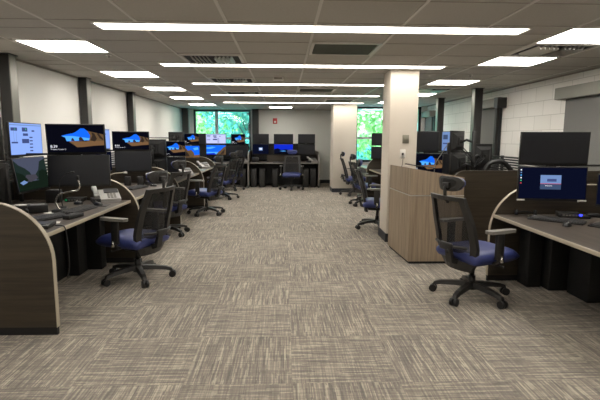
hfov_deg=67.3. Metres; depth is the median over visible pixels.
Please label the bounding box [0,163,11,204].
monitor
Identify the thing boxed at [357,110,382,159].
leafy tree
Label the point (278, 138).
monitor
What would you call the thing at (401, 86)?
wall column
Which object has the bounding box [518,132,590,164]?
monitor
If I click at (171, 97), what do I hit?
diffuser
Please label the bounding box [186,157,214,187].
partition panel
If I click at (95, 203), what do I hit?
mouse
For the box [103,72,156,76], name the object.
diffuser
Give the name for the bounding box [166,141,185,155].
monitor
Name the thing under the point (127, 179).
speaker
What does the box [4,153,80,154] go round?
monitor mount
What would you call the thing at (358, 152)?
leafy tree
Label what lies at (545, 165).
monitor mount
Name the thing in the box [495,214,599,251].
countertop
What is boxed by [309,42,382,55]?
ceiling vent
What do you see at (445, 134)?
monitor
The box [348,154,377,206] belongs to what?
office chair
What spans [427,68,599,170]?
wall
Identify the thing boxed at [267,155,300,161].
privacy screen
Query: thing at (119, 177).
partition panel
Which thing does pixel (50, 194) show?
speaker
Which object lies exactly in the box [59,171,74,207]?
gooseneck microphone
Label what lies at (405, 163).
loose cable
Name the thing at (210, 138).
monitor
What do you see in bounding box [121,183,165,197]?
countertop
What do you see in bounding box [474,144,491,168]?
monitor
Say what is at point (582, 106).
roller shade
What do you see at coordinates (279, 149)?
monitor
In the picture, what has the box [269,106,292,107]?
recessed light
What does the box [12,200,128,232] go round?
countertop
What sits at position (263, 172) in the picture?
console desk
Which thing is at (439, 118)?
pole
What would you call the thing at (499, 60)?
recessed light
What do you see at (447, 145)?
gooseneck microphone
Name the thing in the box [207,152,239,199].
office chair
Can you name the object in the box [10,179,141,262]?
partition panel
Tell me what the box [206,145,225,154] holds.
monitor
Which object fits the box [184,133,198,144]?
monitor
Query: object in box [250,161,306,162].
countertop
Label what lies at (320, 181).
baseboard
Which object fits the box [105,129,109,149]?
monitor
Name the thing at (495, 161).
hose
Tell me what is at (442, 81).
recessed light
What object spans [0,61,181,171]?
wall
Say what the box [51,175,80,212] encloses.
gooseneck microphone
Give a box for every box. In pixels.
[12,204,26,209]
[37,221,55,228]
[65,196,86,201]
[555,211,579,217]
[586,213,599,217]
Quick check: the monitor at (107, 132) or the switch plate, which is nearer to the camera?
the switch plate
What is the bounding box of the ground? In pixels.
[197,112,417,159]
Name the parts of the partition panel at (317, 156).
panel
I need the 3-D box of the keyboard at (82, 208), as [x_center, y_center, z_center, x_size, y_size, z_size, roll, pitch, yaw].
[-2.157,0.091,4.399,0.150,0.029,0.460,1,8,2]
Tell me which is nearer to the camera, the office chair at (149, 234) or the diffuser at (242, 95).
the office chair at (149, 234)
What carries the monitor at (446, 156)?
attached to the monitor mount
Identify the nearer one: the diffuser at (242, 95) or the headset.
the headset
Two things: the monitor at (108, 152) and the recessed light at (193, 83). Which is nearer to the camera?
the monitor at (108, 152)
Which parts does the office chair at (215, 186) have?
arm post, leg, seat, leg, frame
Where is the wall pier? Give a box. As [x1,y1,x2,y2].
[330,104,356,187]
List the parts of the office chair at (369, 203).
frame, leg, seat, arm post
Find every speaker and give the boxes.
[45,189,62,202]
[124,176,130,184]
[137,176,143,184]
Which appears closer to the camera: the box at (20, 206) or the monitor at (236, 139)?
the box at (20, 206)
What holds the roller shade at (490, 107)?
attached to the window at (500, 109)
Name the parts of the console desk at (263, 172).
slat rail, modesty panel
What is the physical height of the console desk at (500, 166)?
1.220 m
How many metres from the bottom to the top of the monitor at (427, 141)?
0.330 m
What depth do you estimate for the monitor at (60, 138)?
4.57 m
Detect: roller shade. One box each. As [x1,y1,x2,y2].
[421,110,435,130]
[480,97,506,166]
[554,80,599,170]
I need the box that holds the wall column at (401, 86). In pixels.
[380,69,418,232]
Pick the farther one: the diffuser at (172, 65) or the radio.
the diffuser at (172, 65)
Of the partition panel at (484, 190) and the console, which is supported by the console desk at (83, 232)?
the console
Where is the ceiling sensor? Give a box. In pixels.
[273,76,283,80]
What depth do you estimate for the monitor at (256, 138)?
13.73 m
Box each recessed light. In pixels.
[12,38,110,52]
[90,21,532,34]
[98,70,160,77]
[141,86,186,90]
[158,62,447,68]
[168,96,203,98]
[187,103,216,105]
[191,82,383,85]
[210,94,380,96]
[223,102,363,103]
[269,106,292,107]
[419,93,437,95]
[426,79,481,84]
[476,56,559,65]
[533,27,599,43]
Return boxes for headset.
[514,209,536,214]
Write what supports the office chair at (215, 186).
on the floor
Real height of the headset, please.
0.064 m
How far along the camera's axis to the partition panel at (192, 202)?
9.43 m
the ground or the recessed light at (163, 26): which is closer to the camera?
the recessed light at (163, 26)
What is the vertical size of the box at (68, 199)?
0.042 m
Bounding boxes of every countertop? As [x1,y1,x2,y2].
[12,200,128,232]
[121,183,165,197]
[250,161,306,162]
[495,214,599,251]
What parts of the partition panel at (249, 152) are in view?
panel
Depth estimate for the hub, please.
4.34 m
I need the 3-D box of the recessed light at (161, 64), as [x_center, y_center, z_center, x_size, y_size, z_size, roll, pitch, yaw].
[0.052,-1.744,5.875,3.700,0.013,0.240,0,8,-2]
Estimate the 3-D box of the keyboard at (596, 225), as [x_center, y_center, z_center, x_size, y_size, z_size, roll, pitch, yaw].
[2.707,0.240,3.804,0.150,0.029,0.460,-4,9,-28]
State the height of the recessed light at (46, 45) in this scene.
0.014 m
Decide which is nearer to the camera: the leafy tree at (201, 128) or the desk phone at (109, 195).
the desk phone at (109, 195)
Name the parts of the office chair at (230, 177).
seat, frame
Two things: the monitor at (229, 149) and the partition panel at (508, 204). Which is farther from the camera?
the monitor at (229, 149)
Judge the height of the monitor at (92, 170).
0.320 m
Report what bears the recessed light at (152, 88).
in the ceiling
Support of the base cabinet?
on the floor
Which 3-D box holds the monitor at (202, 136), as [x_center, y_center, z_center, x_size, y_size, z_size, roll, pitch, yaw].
[-2.357,-1.478,10.935,0.160,0.270,0.088,1,8,3]
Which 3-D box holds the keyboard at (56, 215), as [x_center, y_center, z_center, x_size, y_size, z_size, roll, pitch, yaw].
[-2.240,0.157,3.910,0.150,0.029,0.460,3,8,22]
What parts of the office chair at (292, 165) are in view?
seat, frame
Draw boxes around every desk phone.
[90,186,120,203]
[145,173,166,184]
[178,168,193,174]
[196,161,209,168]
[306,157,317,162]
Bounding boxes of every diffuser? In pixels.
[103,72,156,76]
[162,64,442,68]
[171,97,201,98]
[242,95,377,96]
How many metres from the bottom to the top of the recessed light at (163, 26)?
0.013 m
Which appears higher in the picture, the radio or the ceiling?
the ceiling
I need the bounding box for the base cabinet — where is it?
[388,165,464,263]
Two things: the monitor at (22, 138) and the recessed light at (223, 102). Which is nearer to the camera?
the monitor at (22, 138)
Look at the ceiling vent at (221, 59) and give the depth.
5.34 m
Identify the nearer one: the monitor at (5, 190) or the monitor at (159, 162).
the monitor at (5, 190)
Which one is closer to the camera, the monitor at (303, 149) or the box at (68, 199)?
the box at (68, 199)
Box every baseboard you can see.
[319,180,329,182]
[330,186,352,191]
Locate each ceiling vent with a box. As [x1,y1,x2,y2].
[178,54,244,64]
[208,77,254,83]
[224,91,260,95]
[298,88,335,91]
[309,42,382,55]
[324,99,354,101]
[419,88,455,92]
[504,44,599,56]
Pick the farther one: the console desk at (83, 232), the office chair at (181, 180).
the office chair at (181, 180)
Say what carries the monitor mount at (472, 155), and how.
on the console desk at (500, 166)
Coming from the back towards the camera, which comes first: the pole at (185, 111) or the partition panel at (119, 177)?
the pole at (185, 111)
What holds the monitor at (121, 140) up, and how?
attached to the monitor mount
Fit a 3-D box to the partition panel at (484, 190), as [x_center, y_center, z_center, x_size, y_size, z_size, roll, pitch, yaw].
[2.749,0.192,5.432,1.921,1.091,0.039,0,8,-2]
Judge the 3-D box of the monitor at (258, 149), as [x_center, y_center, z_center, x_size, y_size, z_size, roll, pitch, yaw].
[-1.204,-1.551,13.793,0.500,0.320,0.089,-1,8,-10]
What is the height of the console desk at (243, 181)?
1.305 m
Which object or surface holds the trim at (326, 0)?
attached to the ceiling
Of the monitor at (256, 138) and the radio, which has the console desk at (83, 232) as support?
the radio
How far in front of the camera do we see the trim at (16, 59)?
7.77 m
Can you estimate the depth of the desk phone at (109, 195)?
4.97 m
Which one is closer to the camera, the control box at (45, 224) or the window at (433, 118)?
the control box at (45, 224)
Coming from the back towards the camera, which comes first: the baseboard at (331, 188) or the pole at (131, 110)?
the baseboard at (331, 188)
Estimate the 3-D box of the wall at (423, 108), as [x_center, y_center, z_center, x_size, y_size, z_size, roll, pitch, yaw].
[2.418,-1.504,13.085,2.440,2.400,0.150,0,8,-2]
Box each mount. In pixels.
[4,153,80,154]
[151,145,153,166]
[461,131,484,169]
[545,165,599,166]
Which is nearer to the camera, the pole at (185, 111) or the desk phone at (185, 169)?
the desk phone at (185, 169)
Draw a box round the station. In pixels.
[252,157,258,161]
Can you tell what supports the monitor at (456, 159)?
attached to the monitor mount at (472, 155)
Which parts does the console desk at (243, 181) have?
slat rail, modesty panel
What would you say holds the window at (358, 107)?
in the wall at (423, 108)
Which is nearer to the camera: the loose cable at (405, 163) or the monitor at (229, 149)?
the loose cable at (405, 163)
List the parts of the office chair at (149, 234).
arm post, leg, leg, seat, leg, leg, frame, leg, headrest stem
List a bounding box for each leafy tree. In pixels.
[196,112,243,135]
[200,112,248,142]
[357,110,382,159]
[357,113,370,157]
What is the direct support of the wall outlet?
attached to the wall column at (401, 86)
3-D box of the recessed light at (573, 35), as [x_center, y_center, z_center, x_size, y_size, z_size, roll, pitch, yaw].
[2.646,-1.494,4.112,0.710,0.014,0.620,0,8,-2]
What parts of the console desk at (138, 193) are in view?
slat rail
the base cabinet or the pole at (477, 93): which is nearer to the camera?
the base cabinet
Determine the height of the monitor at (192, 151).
0.310 m
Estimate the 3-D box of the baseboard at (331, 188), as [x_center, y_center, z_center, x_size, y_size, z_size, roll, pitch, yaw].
[1.200,-0.306,12.728,0.664,0.110,0.592,0,8,-2]
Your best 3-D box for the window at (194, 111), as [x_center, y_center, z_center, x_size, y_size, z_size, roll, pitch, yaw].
[-2.530,-2.152,14.760,1.890,1.570,0.150,0,8,-2]
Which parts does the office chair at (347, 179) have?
frame, seat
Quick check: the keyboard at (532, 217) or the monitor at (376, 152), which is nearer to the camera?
the keyboard at (532, 217)
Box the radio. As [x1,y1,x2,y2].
[62,212,83,219]
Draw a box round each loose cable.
[55,225,69,277]
[405,163,434,168]
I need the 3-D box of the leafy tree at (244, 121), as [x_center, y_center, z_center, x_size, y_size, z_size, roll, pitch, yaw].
[-2.398,-3.423,19.944,4.189,5.127,3.964,-5,10,-36]
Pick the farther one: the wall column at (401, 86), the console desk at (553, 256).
the wall column at (401, 86)
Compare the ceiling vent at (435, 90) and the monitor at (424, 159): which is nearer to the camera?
the monitor at (424, 159)
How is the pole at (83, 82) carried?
on the floor
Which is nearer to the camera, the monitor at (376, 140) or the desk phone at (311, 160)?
the monitor at (376, 140)
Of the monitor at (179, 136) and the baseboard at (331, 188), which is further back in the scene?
the baseboard at (331, 188)
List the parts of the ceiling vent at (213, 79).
plate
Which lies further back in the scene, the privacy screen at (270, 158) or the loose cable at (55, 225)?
the privacy screen at (270, 158)
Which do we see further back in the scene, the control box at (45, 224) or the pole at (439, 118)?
the pole at (439, 118)
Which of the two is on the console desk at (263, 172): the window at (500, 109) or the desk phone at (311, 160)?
the desk phone at (311, 160)
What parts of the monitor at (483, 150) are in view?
mount plate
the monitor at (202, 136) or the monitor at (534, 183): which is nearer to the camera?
the monitor at (534, 183)
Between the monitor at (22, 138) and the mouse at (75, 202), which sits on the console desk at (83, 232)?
the mouse at (75, 202)
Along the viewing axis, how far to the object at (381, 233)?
6.58 m
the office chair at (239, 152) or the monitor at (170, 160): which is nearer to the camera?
the monitor at (170, 160)
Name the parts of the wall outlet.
plate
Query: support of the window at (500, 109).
in the wall at (533, 107)
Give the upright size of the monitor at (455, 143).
0.280 m
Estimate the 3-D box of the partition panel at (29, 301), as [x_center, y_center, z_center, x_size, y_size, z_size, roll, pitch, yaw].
[-2.575,0.506,3.271,1.566,0.996,0.039,0,8,-2]
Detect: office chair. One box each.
[95,170,175,287]
[139,160,190,236]
[187,155,226,216]
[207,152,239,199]
[225,150,244,190]
[279,150,303,190]
[339,152,365,196]
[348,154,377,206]
[355,159,380,229]
[429,176,519,308]
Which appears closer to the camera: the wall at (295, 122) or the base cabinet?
the base cabinet
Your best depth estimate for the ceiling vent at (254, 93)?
9.29 m
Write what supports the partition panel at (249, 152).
on the floor
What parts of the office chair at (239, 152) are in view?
frame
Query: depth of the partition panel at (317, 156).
13.77 m
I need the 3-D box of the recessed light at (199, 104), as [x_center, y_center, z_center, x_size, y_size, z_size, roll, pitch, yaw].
[-2.717,-2.663,12.569,0.710,0.014,0.620,0,8,-2]
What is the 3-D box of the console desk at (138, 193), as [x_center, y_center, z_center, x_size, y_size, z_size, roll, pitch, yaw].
[-2.654,-0.006,6.228,1.337,1.220,2.005,0,8,-2]
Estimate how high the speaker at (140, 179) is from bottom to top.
0.134 m
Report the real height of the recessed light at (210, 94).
0.013 m
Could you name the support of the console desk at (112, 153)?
on the floor
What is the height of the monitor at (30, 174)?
0.359 m
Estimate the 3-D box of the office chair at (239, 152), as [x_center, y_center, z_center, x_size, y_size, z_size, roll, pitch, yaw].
[-1.954,-0.847,12.788,0.763,1.136,0.740,4,9,28]
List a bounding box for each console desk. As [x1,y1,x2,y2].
[0,160,130,281]
[44,154,165,204]
[111,152,198,177]
[167,156,212,172]
[200,143,248,186]
[249,143,317,186]
[369,151,440,174]
[466,153,555,170]
[493,214,599,302]
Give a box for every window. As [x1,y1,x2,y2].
[193,110,250,150]
[356,106,420,163]
[432,116,434,130]
[490,108,502,169]
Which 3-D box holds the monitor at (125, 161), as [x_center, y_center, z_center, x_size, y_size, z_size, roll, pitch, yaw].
[-2.570,-0.600,6.962,0.530,0.326,0.099,-2,8,-16]
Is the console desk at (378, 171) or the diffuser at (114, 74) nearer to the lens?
the diffuser at (114, 74)
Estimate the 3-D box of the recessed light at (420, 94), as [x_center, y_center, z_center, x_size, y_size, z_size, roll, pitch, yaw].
[2.455,-2.223,9.500,0.710,0.014,0.620,0,8,-2]
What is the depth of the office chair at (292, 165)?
13.21 m
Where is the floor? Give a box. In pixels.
[0,183,599,399]
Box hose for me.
[483,159,513,170]
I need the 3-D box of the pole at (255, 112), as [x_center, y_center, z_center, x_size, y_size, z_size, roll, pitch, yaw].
[-1.441,-1.736,14.673,0.240,2.399,0.190,0,8,-2]
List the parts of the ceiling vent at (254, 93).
plate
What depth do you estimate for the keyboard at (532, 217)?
4.18 m
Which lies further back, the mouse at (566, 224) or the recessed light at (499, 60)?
the recessed light at (499, 60)
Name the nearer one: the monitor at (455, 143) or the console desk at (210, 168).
the monitor at (455, 143)
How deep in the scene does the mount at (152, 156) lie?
7.75 m
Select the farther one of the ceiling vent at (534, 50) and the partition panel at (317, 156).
the partition panel at (317, 156)
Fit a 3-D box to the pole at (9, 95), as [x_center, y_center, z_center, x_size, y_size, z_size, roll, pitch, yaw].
[-3.376,-0.484,5.333,0.160,2.399,0.190,0,8,-2]
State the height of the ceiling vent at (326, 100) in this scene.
0.016 m
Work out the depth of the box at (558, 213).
4.44 m
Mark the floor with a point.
(278, 295)
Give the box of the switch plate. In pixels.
[402,135,408,142]
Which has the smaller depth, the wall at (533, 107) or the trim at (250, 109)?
the wall at (533, 107)
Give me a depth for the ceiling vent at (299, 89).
8.62 m
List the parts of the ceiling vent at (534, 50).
plate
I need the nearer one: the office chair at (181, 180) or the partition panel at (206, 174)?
the office chair at (181, 180)
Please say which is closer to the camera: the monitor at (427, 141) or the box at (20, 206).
the box at (20, 206)
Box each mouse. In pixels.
[74,201,82,204]
[94,202,102,205]
[562,222,571,226]
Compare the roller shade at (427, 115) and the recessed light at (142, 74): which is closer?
the recessed light at (142, 74)
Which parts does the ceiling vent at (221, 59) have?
plate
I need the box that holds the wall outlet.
[400,149,405,166]
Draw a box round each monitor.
[0,117,3,159]
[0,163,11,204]
[5,122,42,156]
[9,156,49,194]
[45,124,106,153]
[47,155,110,186]
[93,151,111,171]
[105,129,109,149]
[112,131,149,150]
[114,151,151,171]
[149,139,166,156]
[151,157,167,170]
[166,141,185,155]
[167,157,185,172]
[168,132,183,140]
[182,145,199,158]
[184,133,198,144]
[199,133,205,144]
[206,134,225,143]
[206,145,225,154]
[226,146,247,156]
[231,134,244,144]
[252,134,268,143]
[252,144,268,154]
[274,134,292,143]
[274,144,292,154]
[298,134,314,143]
[298,144,314,154]
[371,133,381,145]
[371,147,381,158]
[416,131,438,151]
[416,153,442,173]
[441,131,449,151]
[443,153,449,173]
[449,131,464,151]
[449,152,466,174]
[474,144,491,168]
[516,166,587,201]
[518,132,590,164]
[595,174,599,206]
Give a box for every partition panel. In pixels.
[0,202,59,334]
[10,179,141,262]
[110,167,180,227]
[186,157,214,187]
[186,161,204,207]
[248,150,251,187]
[315,151,319,187]
[366,159,380,196]
[454,170,599,241]
[485,184,599,280]
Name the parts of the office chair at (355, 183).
frame, seat, arm post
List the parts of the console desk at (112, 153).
slat rail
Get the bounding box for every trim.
[0,0,599,108]
[16,59,599,110]
[250,109,252,153]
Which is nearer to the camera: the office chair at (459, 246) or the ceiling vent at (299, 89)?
the office chair at (459, 246)
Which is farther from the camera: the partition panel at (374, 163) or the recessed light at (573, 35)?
the partition panel at (374, 163)
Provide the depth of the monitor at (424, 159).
7.19 m
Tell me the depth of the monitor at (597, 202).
4.12 m
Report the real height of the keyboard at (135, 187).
0.029 m
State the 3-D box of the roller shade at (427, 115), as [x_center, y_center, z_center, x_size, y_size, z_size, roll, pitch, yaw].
[3.566,-1.820,12.648,0.165,1.315,0.810,0,8,-2]
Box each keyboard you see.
[33,212,66,220]
[60,205,97,213]
[126,185,148,189]
[527,215,586,225]
[588,222,599,227]
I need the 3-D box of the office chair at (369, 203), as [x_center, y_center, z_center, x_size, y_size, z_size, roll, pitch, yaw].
[1.266,-0.099,7.365,0.764,1.136,0.736,2,8,12]
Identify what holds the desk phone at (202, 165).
on the console desk at (210, 168)
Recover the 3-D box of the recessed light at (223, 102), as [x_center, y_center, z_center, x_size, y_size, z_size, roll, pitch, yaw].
[-0.160,-2.552,11.847,3.700,0.013,0.240,0,8,-2]
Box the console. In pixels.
[27,203,47,212]
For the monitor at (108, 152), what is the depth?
7.07 m
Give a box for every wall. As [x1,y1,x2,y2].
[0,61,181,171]
[189,110,330,179]
[357,106,426,182]
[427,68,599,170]
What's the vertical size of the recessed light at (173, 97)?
0.014 m
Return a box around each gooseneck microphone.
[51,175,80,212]
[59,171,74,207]
[434,142,454,171]
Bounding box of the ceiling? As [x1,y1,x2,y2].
[0,0,599,110]
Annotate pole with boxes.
[0,53,20,176]
[78,77,92,154]
[126,92,135,130]
[181,108,189,132]
[252,109,258,133]
[435,98,444,150]
[469,88,483,151]
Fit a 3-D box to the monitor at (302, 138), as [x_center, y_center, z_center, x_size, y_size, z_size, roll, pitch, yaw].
[0.204,-1.871,13.820,0.520,0.290,0.088,1,8,6]
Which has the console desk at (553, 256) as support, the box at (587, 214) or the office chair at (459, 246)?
the box at (587, 214)
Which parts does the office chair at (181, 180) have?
seat, leg, leg, frame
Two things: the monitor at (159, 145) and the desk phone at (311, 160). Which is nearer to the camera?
the monitor at (159, 145)
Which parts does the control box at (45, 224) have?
plate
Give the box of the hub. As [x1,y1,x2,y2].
[578,214,590,218]
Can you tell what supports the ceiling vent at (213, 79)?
in the ceiling
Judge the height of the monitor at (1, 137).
0.345 m

